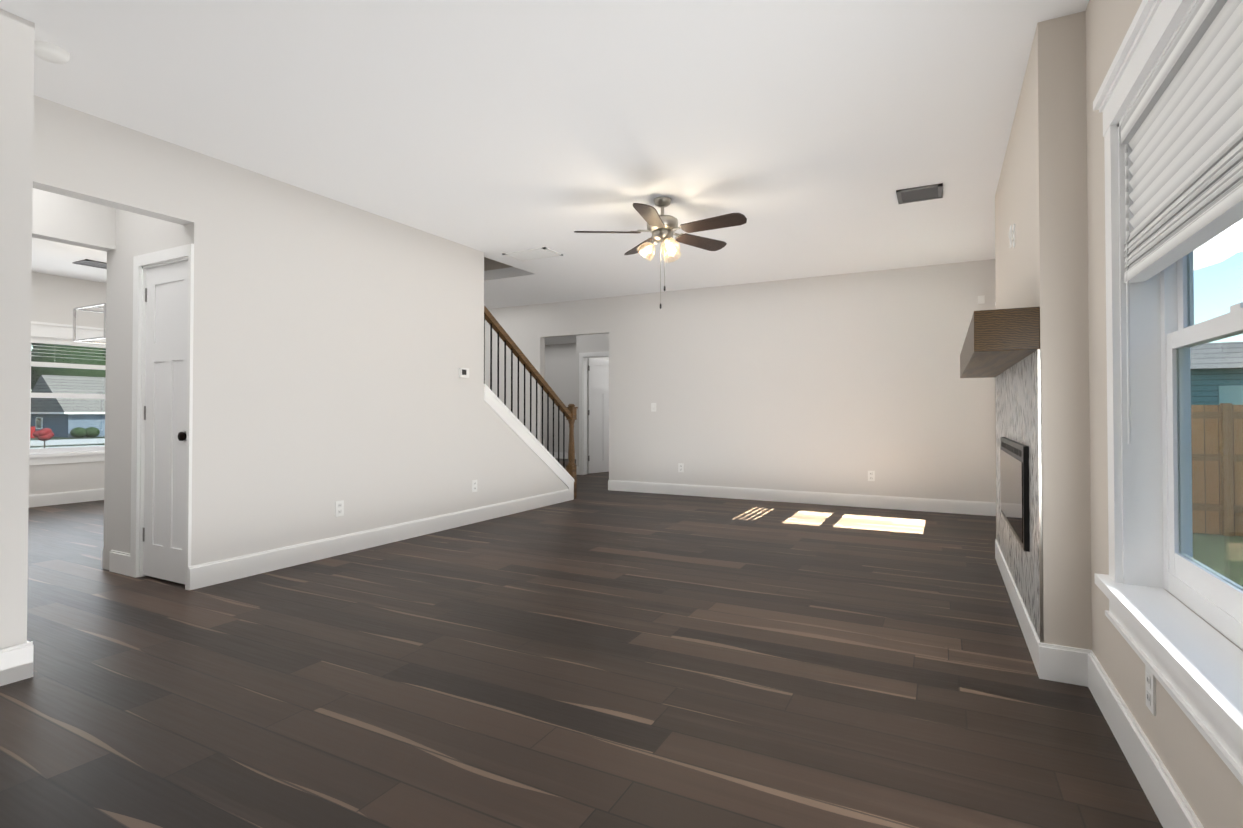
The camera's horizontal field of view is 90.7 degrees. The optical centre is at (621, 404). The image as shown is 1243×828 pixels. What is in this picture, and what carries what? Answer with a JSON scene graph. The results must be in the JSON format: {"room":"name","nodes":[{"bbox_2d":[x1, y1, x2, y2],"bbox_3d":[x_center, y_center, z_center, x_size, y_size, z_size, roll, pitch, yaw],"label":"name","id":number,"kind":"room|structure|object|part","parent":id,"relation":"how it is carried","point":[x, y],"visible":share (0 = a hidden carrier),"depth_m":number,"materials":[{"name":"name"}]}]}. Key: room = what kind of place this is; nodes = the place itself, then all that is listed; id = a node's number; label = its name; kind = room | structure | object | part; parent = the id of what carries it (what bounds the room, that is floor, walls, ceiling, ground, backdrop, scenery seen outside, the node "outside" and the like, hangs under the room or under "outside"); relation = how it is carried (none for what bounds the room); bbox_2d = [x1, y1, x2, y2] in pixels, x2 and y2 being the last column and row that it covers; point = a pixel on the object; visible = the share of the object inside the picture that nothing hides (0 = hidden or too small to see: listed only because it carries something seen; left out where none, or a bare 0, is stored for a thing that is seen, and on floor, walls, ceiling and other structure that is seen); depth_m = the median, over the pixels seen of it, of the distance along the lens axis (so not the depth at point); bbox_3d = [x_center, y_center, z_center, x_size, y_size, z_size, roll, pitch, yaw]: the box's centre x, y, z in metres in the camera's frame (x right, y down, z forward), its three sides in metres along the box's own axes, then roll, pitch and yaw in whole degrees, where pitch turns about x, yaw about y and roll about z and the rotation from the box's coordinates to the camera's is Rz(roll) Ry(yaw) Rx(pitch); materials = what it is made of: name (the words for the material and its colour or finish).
{"room":"living room","nodes":[
{"label":"living room","id":0,"kind":"room"},
{"bbox_2d":[29,272,106,494],"bbox_3d":[-6.017,-0.151,8.540,0.160,2.690,14.920,0,-1,28],"label":"wall","id":1,"kind":"structure","parent":0,"point":[57,299],"depth_m":7.28,"materials":[{"name":"white paint"}]},
{"bbox_2d":[29,321,105,464],"bbox_3d":[-6.789,-0.127,7.003,0.215,1.640,2.140,0,-1,28],"label":"window unit","id":2,"kind":"structure","parent":1,"relation":"in","point":[65,396],"depth_m":7.30,"materials":[{"name":"white plastic"}]},
{"bbox_2d":[30,337,105,369],"bbox_3d":[-6.785,-0.601,7.006,0.075,0.328,1.860,0,-1,28],"label":"window blind","id":3,"kind":"object","parent":2,"relation":"attached to","point":[64,343],"visible":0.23,"depth_m":7.31,"materials":[{"name":"white plastic"}]},
{"bbox_2d":[32,188,115,569],"bbox_3d":[-3.844,-0.216,3.638,0.120,2.690,8.000,0,-1,28],"label":"wall","id":4,"kind":"structure","parent":0,"point":[69,220],"depth_m":4.16,"materials":[{"name":"white paint"}]},
{"bbox_2d":[112,151,214,565],"bbox_3d":[-3.025,-0.211,4.040,0.959,2.690,0.120,0,-1,28],"label":"wall","id":5,"kind":"structure","parent":0,"point":[137,234],"depth_m":3.87,"materials":[{"name":"white paint"}]},
{"bbox_2d":[130,244,193,589],"bbox_3d":[-2.906,0.076,3.963,0.680,2.115,0.138,0,-1,28],"label":"door frame","id":6,"kind":"structure","parent":5,"relation":"attached to","point":[143,263],"depth_m":4.03,"materials":[{"name":"white wood"}]},
{"bbox_2d":[143,260,187,583],"bbox_3d":[-2.898,0.111,3.943,0.564,2.020,0.115,0,-1,28],"label":"closet door","id":7,"kind":"structure","parent":5,"relation":"in","point":[165,411],"depth_m":3.94,"materials":[{"name":"white wood"}]},
{"bbox_2d":[33,95,567,561],"bbox_3d":[-2.754,-0.216,3.653,0.120,2.690,9.035,0,-1,28],"label":"wall","id":8,"kind":"structure","parent":0,"point":[348,341],"depth_m":4.53,"materials":[{"name":"white paint"}]},
{"bbox_2d":[335,500,343,516],"bbox_3d":[-2.144,0.793,4.669,0.008,0.116,0.072,0,-1,28],"label":"electrical outlet","id":9,"kind":"object","parent":8,"relation":"attached to","point":[339,508],"visible":1,"depth_m":4.66,"materials":[{"name":"white plastic"}]},
{"bbox_2d":[459,368,468,377],"bbox_3d":[-1.509,-0.301,5.883,0.024,0.090,0.120,0,-1,28],"label":"thermostat","id":10,"kind":"object","parent":8,"relation":"attached to","point":[463,372],"visible":0.93,"depth_m":5.87,"materials":[{"name":"white plastic"}]},
{"bbox_2d":[472,480,476,491],"bbox_3d":[-1.439,0.800,6.019,0.008,0.116,0.072,0,-1,28],"label":"electrical outlet","id":11,"kind":"object","parent":8,"relation":"attached to","point":[474,485],"visible":1,"depth_m":6.01,"materials":[{"name":"white plastic"}]},
{"bbox_2d":[484,384,573,500],"bbox_3d":[-1.042,0.488,6.918,0.153,1.368,1.685,0,-1,28],"label":"trim","id":12,"kind":"structure","parent":8,"relation":"on","point":[496,404],"depth_m":6.79,"materials":[{"name":"white wood"}]},
{"bbox_2d":[484,305,577,498],"bbox_3d":[-1.099,-0.047,6.821,0.116,2.435,2.148,0,-1,28],"label":"stair railing","id":13,"kind":"object","parent":12,"relation":"on","point":[569,412],"visible":0.88,"depth_m":6.97,"materials":[{"name":"brown wood"}]},
{"bbox_2d":[0,452,1203,827],"bbox_3d":[-1.636,1.092,6.236,9.725,0.142,14.680,0,-1,28],"label":"baseboard","id":14,"kind":"structure","parent":8,"relation":"attached to","point":[1158,784],"depth_m":4.10,"materials":[{"name":"white wood"}]},
{"bbox_2d":[484,257,511,270],"bbox_3d":[-2.190,-2.443,5.799,1.039,1.580,3.710,0,-1,28],"label":"ceiling","id":15,"kind":"structure","parent":0,"point":[490,264],"depth_m":7.44,"materials":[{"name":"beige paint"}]},
{"bbox_2d":[0,0,1088,344],"bbox_3d":[-1.636,-1.587,6.271,10.045,0.120,14.920,0,-1,28],"label":"ceiling","id":16,"kind":"structure","parent":0,"point":[806,138],"depth_m":3.30,"materials":[{"name":"white paint"}]},
{"bbox_2d":[34,41,69,63],"bbox_3d":[-2.533,-1.554,2.723,0.132,0.038,0.132,0,-1,28],"label":"smoke detector","id":17,"kind":"object","parent":16,"relation":"attached to","point":[50,52],"visible":0.92,"depth_m":2.70,"materials":[{"name":"white plastic"}]},
{"bbox_2d":[73,303,105,343],"bbox_3d":[-4.867,-1.066,6.045,0.618,0.927,0.618,0,-1,28],"label":"light","id":18,"kind":"object","parent":16,"relation":"hanging from","point":[74,322],"visible":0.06,"depth_m":5.88,"materials":[{"name":"silver metal"}]},
{"bbox_2d":[73,259,106,268],"bbox_3d":[-5.684,-1.516,6.647,0.300,0.012,0.300,0,-1,28],"label":"ceiling vent","id":19,"kind":"object","parent":16,"relation":"in","point":[93,263],"visible":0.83,"depth_m":6.61,"materials":[{"name":"grey metal"}]},
{"bbox_2d":[502,247,562,260],"bbox_3d":[-0.901,-1.521,6.236,0.520,0.012,0.320,0,-1,28],"label":"ceiling vent","id":20,"kind":"object","parent":16,"relation":"in","point":[534,254],"visible":0.98,"depth_m":6.21,"materials":[{"name":"white plastic"}]},
{"bbox_2d":[574,197,746,308],"bbox_3d":[0.334,-1.136,4.606,1.255,0.825,1.274,0,-1,28],"label":"ceiling fan","id":21,"kind":"object","parent":16,"relation":"hanging from","point":[662,228],"visible":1,"depth_m":4.57,"materials":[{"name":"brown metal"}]},
{"bbox_3d":[0.310,-1.157,4.663,0.357,0.139,0.347,0,-1,28],"label":"glass","id":22,"kind":"part","parent":21,"relation":"part of","materials":[{"name":"beige glass"}]},
{"bbox_2d":[896,183,942,203],"bbox_3d":[2.191,-1.544,4.509,0.300,0.012,0.300,0,-1,28],"label":"ceiling vent","id":23,"kind":"object","parent":16,"relation":"in","point":[922,193],"visible":0.88,"depth_m":4.49,"materials":[{"name":"grey metal"}]},
{"bbox_2d":[545,343,575,452],"bbox_3d":[0.245,-0.084,13.618,6.560,2.690,0.120,0,-1,28],"label":"wall","id":24,"kind":"structure","parent":0,"point":[560,369],"depth_m":14.43,"materials":[{"name":"white paint"}]},
{"bbox_2d":[0,458,1162,827],"bbox_3d":[-1.636,1.223,6.234,10.045,0.120,14.920,0,-1,28],"label":"floor","id":25,"kind":"structure","parent":0,"point":[596,652],"depth_m":2.42,"materials":[{"name":"brown wood"}]},
{"bbox_2d":[0,9,34,648],"bbox_3d":[-3.609,-0.250,1.070,0.755,2.690,3.665,0,-1,28],"label":"wall block","id":26,"kind":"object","parent":25,"relation":"on","point":[17,34],"visible":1,"depth_m":2.48,"materials":[{"name":"white paint"}]},
{"bbox_2d":[995,11,1091,649],"bbox_3d":[2.321,-0.218,3.498,0.160,2.690,2.300,0,-1,28],"label":"wall bump-out","id":27,"kind":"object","parent":25,"relation":"on","point":[1041,200],"visible":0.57,"depth_m":2.49,"materials":[{"name":"beige paint"}]},
{"bbox_2d":[960,307,1039,377],"bbox_3d":[2.145,-0.300,3.591,0.236,0.176,2.300,0,-1,28],"label":"mantel shelf","id":28,"kind":"object","parent":27,"relation":"attached to","point":[997,342],"visible":0.94,"depth_m":2.60,"materials":[{"name":"brown wood"}]},
{"bbox_2d":[1009,225,1011,247],"bbox_3d":[2.231,-0.963,3.522,0.012,0.116,0.072,0,-1,28],"label":"outlet","id":29,"kind":"object","parent":27,"relation":"attached to","point":[1010,234],"visible":1,"depth_m":3.51,"materials":[{"name":"white plastic"}]},
{"bbox_2d":[995,349,1043,642],"bbox_3d":[2.246,0.393,3.529,0.012,1.210,2.300,0,-1,28],"label":"fireplace surround","id":30,"kind":"structure","parent":27,"relation":"attached to","point":[1018,407],"depth_m":2.88,"materials":[{"name":"grey stone"}]},
{"bbox_2d":[1000,437,1029,551],"bbox_3d":[2.139,0.440,3.359,0.026,0.480,1.240,0,-1,28],"label":"fireplace insert","id":31,"kind":"object","parent":30,"relation":"attached to","point":[1014,472],"visible":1,"depth_m":3.08,"materials":[{"name":"black glass"}]},
{"bbox_2d":[576,333,608,465],"bbox_3d":[0.500,-0.131,10.101,2.850,2.690,0.120,0,-1,28],"label":"wall","id":32,"kind":"structure","parent":0,"point":[593,343],"depth_m":10.65,"materials":[{"name":"white paint"}]},
{"bbox_2d":[579,351,608,474],"bbox_3d":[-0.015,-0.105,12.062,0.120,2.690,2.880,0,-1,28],"label":"door frame","id":33,"kind":"structure","parent":0,"point":[606,358],"depth_m":10.81,"materials":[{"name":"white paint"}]},
{"bbox_2d":[588,358,608,472],"bbox_3d":[-0.301,0.204,11.018,0.291,2.020,0.754,0,-1,28],"label":"bedroom door","id":34,"kind":"structure","parent":33,"relation":"in","point":[598,415],"depth_m":10.91,"materials":[{"name":"white wood"}]},
{"bbox_2d":[485,259,995,501],"bbox_3d":[-0.352,-0.149,8.712,10.045,2.690,0.120,0,-1,28],"label":"wall","id":35,"kind":"structure","parent":0,"point":[842,383],"depth_m":7.38,"materials":[{"name":"white paint"}]},
{"bbox_2d":[651,403,655,411],"bbox_3d":[0.431,0.040,8.227,0.072,0.116,0.012,0,-1,28],"label":"light switch","id":36,"kind":"object","parent":35,"relation":"attached to","point":[653,407],"visible":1,"depth_m":8.22,"materials":[{"name":"white plastic"}]},
{"bbox_2d":[678,463,683,471],"bbox_3d":[0.778,0.832,8.037,0.072,0.116,0.008,0,-1,28],"label":"electrical outlet","id":37,"kind":"object","parent":35,"relation":"attached to","point":[680,467],"visible":1,"depth_m":8.03,"materials":[{"name":"white plastic"}]},
{"bbox_2d":[868,471,874,480],"bbox_3d":[2.834,0.813,6.963,0.072,0.116,0.008,0,-1,28],"label":"electrical outlet","id":38,"kind":"object","parent":35,"relation":"attached to","point":[871,475],"visible":1,"depth_m":6.96,"materials":[{"name":"white plastic"}]},
{"bbox_2d":[978,295,984,303],"bbox_3d":[3.795,-1.104,6.475,0.060,0.080,0.030,0,-1,28],"label":"switch","id":39,"kind":"object","parent":35,"relation":"attached to","point":[981,299],"visible":0.86,"depth_m":6.46,"materials":[{"name":"white plastic"}]},
{"bbox_2d":[1085,0,1242,827],"bbox_3d":[2.745,-0.212,3.965,0.160,2.690,14.920,0,-1,28],"label":"wall","id":40,"kind":"structure","parent":0,"point":[1208,783],"depth_m":2.18,"materials":[{"name":"beige paint"}]},
{"bbox_2d":[1145,665,1155,715],"bbox_3d":[1.490,0.804,1.730,0.008,0.116,0.072,0,-1,28],"label":"outlet","id":41,"kind":"object","parent":40,"relation":"attached to","point":[1150,681],"visible":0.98,"depth_m":1.72,"materials":[{"name":"white plastic"}]},
{"bbox_2d":[1093,0,1242,784],"bbox_3d":[1.426,-0.177,1.497,0.215,1.775,1.335,0,-1,28],"label":"window unit","id":42,"kind":"structure","parent":40,"relation":"in","point":[1211,597],"depth_m":1.88,"materials":[{"name":"white plastic"}]},
{"bbox_2d":[1121,0,1242,443],"bbox_3d":[1.409,-0.398,1.509,0.060,1.038,1.073,0,-1,28],"label":"window blind","id":43,"kind":"object","parent":42,"relation":"attached to","point":[1182,130],"visible":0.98,"depth_m":1.51,"materials":[{"name":"white fabric"}]},
{"label":"outside","id":44,"kind":"structure","parent":0,"visible":0},
{"bbox_2d":[30,437,1242,586],"bbox_3d":[-17.232,2.048,31.585,220.000,0.100,240.000,0,-1,28],"label":"lawn","id":45,"kind":"structure","parent":44,"point":[1213,550],"depth_m":6.97,"materials":[{"name":"green plant"}]},
{"bbox_2d":[33,428,53,447],"bbox_3d":[-24.058,1.452,25.550,0.539,0.934,0.623,0,-1,28],"label":"tree","id":46,"kind":"object","parent":45,"relation":"on","point":[41,434],"depth_m":25.42,"materials":[{"name":"red plant"}]},
{"bbox_2d":[30,436,104,448],"bbox_3d":[-27.115,2.051,36.746,14.300,0.030,240.000,0,-1,28],"label":"street","id":47,"kind":"structure","parent":45,"relation":"on","point":[54,442],"depth_m":31.82,"materials":[{"name":"grey concrete"}]},
{"bbox_2d":[30,426,34,437],"bbox_3d":[-30.262,1.209,28.247,1.840,1.410,4.400,0,-1,28],"label":"car","id":48,"kind":"object","parent":47,"relation":"on","point":[31,430],"depth_m":29.69,"materials":[{"name":"red paint"}]},
{"bbox_2d":[30,375,105,437],"bbox_3d":[-32.590,0.194,46.400,8.480,4.000,16.720,0,-1,28],"label":"house","id":49,"kind":"structure","parent":45,"relation":"on","point":[65,432],"depth_m":39.50,"materials":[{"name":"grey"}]},
{"bbox_2d":[31,343,105,389],"bbox_3d":[-46.548,-4.706,58.699,12.708,14.123,15.395,0,-1,28],"label":"tree","id":50,"kind":"object","parent":45,"relation":"on","point":[67,371],"depth_m":51.93,"materials":[{"name":"green plant"}]},
{"bbox_2d":[70,427,99,437],"bbox_3d":[-31.086,1.841,43.900,0.840,0.672,13.199,0,-1,28],"label":"bushes","id":51,"kind":"object","parent":45,"relation":"on","point":[82,430],"depth_m":38.43,"materials":[{"name":"green plant"}]},
{"bbox_2d":[1190,342,1242,404],"bbox_3d":[14.798,-0.033,21.655,18.800,3.800,8.800,0,-1,28],"label":"house","id":52,"kind":"structure","parent":45,"relation":"on","point":[1238,356],"depth_m":16.62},
{"bbox_2d":[1191,403,1242,536],"bbox_3d":[10.587,0.816,6.428,11.380,1.700,0.110,0,-1,28],"label":"fence","id":53,"kind":"object","parent":45,"relation":"on","point":[1207,484],"depth_m":7.95,"materials":[{"name":"brown wood"}]},
{"bbox_2d":[1193,219,1242,269],"bbox_3d":[83.572,-25.030,92.122,27.000,10.750,18.000,0,-1,28],"label":"cloud","id":54,"kind":"structure","parent":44,"point":[1207,261],"depth_m":85.67,"materials":[{"name":"white"}]}
]}

